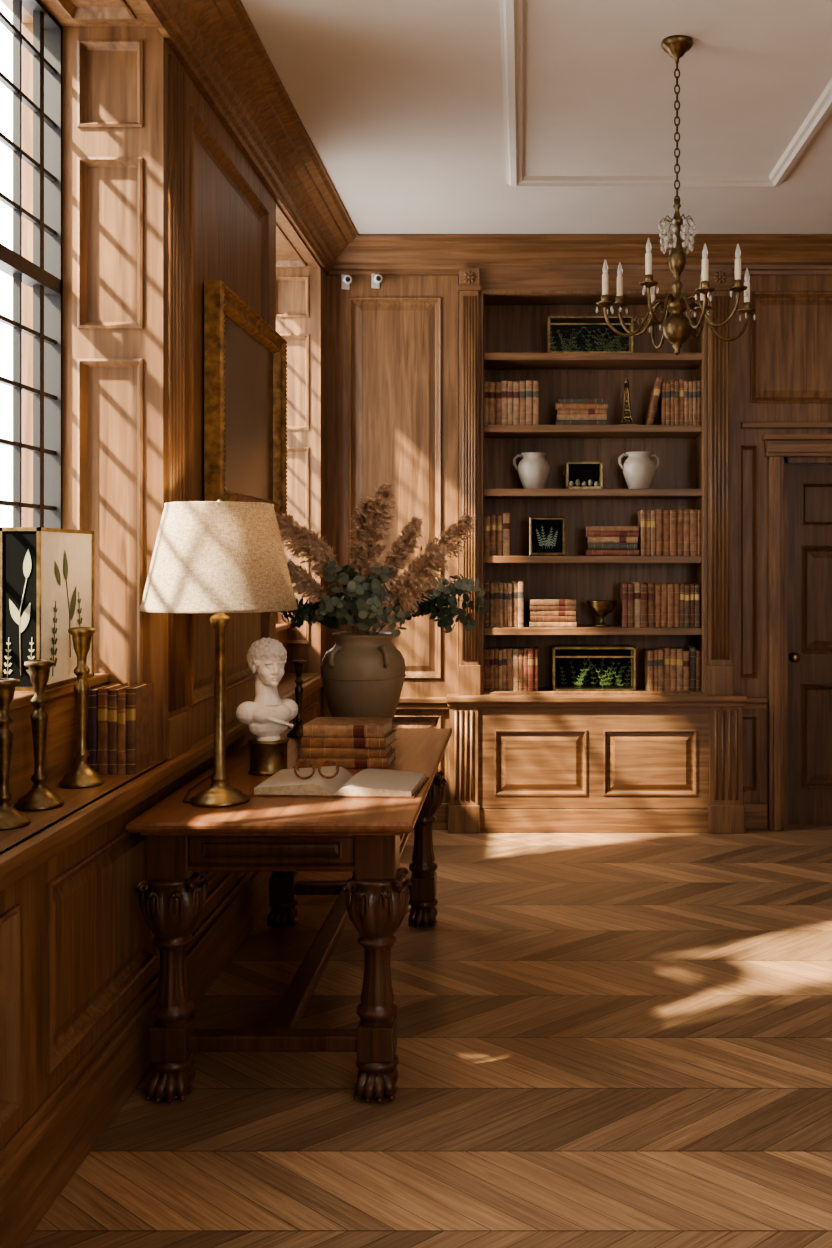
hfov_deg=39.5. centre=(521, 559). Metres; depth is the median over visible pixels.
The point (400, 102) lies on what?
ceiling
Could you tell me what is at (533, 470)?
ceramic jug
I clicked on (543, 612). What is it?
book stack
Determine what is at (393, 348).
wall
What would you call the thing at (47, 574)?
framed picture
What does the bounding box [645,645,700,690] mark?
books
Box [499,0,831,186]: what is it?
trim
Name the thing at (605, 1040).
floor
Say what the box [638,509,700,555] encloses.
books
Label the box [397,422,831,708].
trim
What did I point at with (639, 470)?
ceramic jug
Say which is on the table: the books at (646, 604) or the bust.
the bust
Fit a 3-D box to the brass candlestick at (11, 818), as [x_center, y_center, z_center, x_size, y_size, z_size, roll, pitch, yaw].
[-1.172,0.435,2.600,0.114,0.330,0.114,0,0,0]
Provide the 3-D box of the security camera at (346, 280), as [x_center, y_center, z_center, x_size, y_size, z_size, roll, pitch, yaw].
[-0.953,-1.520,6.247,0.048,0.080,0.098,0,0,-17]
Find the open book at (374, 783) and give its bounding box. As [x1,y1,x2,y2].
[250,766,428,797]
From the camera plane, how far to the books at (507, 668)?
6.33 m
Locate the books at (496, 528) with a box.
[484,513,509,555]
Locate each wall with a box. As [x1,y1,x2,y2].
[0,0,326,1150]
[321,275,831,803]
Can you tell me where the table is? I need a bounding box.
[126,728,451,1102]
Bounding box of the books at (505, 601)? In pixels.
[484,580,523,626]
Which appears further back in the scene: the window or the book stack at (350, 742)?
the book stack at (350, 742)
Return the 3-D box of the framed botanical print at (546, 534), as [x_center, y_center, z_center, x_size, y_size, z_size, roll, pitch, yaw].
[0.140,-0.130,6.369,0.200,0.216,0.041,0,0,0]
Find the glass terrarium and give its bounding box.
[550,645,635,690]
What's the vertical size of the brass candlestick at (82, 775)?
0.420 m
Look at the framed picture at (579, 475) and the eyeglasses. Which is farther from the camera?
the framed picture at (579, 475)
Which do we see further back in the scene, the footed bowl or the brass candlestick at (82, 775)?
the footed bowl
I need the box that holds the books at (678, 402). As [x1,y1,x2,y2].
[644,377,700,424]
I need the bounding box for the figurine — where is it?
[619,378,635,424]
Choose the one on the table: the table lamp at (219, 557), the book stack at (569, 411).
the table lamp at (219, 557)
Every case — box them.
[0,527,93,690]
[545,316,634,352]
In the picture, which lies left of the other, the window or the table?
the window
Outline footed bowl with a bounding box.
[587,600,616,626]
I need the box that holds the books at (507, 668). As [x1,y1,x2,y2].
[484,646,537,690]
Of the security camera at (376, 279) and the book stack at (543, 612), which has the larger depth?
the book stack at (543, 612)
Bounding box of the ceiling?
[241,0,831,233]
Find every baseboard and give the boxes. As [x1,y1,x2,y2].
[0,872,271,1247]
[413,803,767,829]
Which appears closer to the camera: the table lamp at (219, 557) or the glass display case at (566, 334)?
the table lamp at (219, 557)
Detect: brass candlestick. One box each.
[0,678,30,830]
[14,660,63,810]
[59,627,104,788]
[287,660,305,736]
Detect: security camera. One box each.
[341,274,351,289]
[371,273,382,288]
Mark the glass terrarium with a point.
(574, 667)
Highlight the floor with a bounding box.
[20,824,831,1247]
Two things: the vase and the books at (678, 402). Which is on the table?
the vase
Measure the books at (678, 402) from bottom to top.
0.266 m
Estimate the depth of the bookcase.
6.24 m
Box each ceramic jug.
[513,452,549,488]
[618,451,659,488]
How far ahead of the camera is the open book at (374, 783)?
3.46 m
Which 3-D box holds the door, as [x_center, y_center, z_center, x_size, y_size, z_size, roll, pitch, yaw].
[1.878,0.469,6.398,0.840,2.001,0.124,0,0,0]
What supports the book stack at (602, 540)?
on the bookcase
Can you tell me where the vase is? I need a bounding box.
[268,483,487,720]
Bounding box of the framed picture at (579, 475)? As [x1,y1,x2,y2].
[563,462,602,488]
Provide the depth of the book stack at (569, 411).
6.33 m
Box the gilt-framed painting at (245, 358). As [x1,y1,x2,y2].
[204,280,286,515]
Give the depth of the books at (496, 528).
6.33 m
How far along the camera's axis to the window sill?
2.88 m
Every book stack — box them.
[298,717,396,768]
[529,599,576,626]
[555,398,607,424]
[585,526,638,555]
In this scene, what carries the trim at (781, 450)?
attached to the wall at (393, 348)
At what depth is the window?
3.30 m
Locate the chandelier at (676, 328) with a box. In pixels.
[596,35,755,354]
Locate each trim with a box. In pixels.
[138,0,831,274]
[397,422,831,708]
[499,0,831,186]
[762,434,831,830]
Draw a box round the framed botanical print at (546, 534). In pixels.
[529,517,564,555]
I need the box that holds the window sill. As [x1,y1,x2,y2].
[0,673,322,890]
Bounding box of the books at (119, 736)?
[86,682,152,774]
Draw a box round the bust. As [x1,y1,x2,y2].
[236,637,297,775]
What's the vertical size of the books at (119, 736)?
0.240 m
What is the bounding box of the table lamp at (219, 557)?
[139,499,297,807]
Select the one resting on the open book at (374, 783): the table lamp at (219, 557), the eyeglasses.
the eyeglasses
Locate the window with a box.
[0,0,62,528]
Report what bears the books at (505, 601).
on the bookcase
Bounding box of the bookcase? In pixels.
[446,268,746,833]
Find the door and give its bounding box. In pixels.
[788,465,831,823]
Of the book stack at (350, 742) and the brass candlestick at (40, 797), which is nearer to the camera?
the brass candlestick at (40, 797)
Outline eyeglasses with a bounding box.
[293,760,339,778]
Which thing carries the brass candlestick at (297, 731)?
on the table
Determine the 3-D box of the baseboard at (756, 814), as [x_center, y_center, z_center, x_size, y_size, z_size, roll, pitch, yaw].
[0.850,1.400,6.282,3.800,0.140,0.035,0,0,0]
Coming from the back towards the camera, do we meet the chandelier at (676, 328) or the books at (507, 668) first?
the books at (507, 668)
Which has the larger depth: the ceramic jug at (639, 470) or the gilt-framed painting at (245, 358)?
the ceramic jug at (639, 470)
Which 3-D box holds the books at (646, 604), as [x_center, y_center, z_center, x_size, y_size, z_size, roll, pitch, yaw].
[0.768,0.246,6.417,0.427,0.247,0.187,0,0,0]
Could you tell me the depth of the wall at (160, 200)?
3.45 m
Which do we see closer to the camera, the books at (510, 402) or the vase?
the vase
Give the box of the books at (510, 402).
[484,381,538,424]
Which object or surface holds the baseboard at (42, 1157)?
attached to the wall at (160, 200)
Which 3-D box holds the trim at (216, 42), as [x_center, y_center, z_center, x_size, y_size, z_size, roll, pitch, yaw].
[0.840,-1.645,2.500,3.820,0.170,7.600,0,0,0]
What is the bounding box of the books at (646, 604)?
[620,582,699,626]
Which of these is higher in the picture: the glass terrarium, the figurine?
the figurine

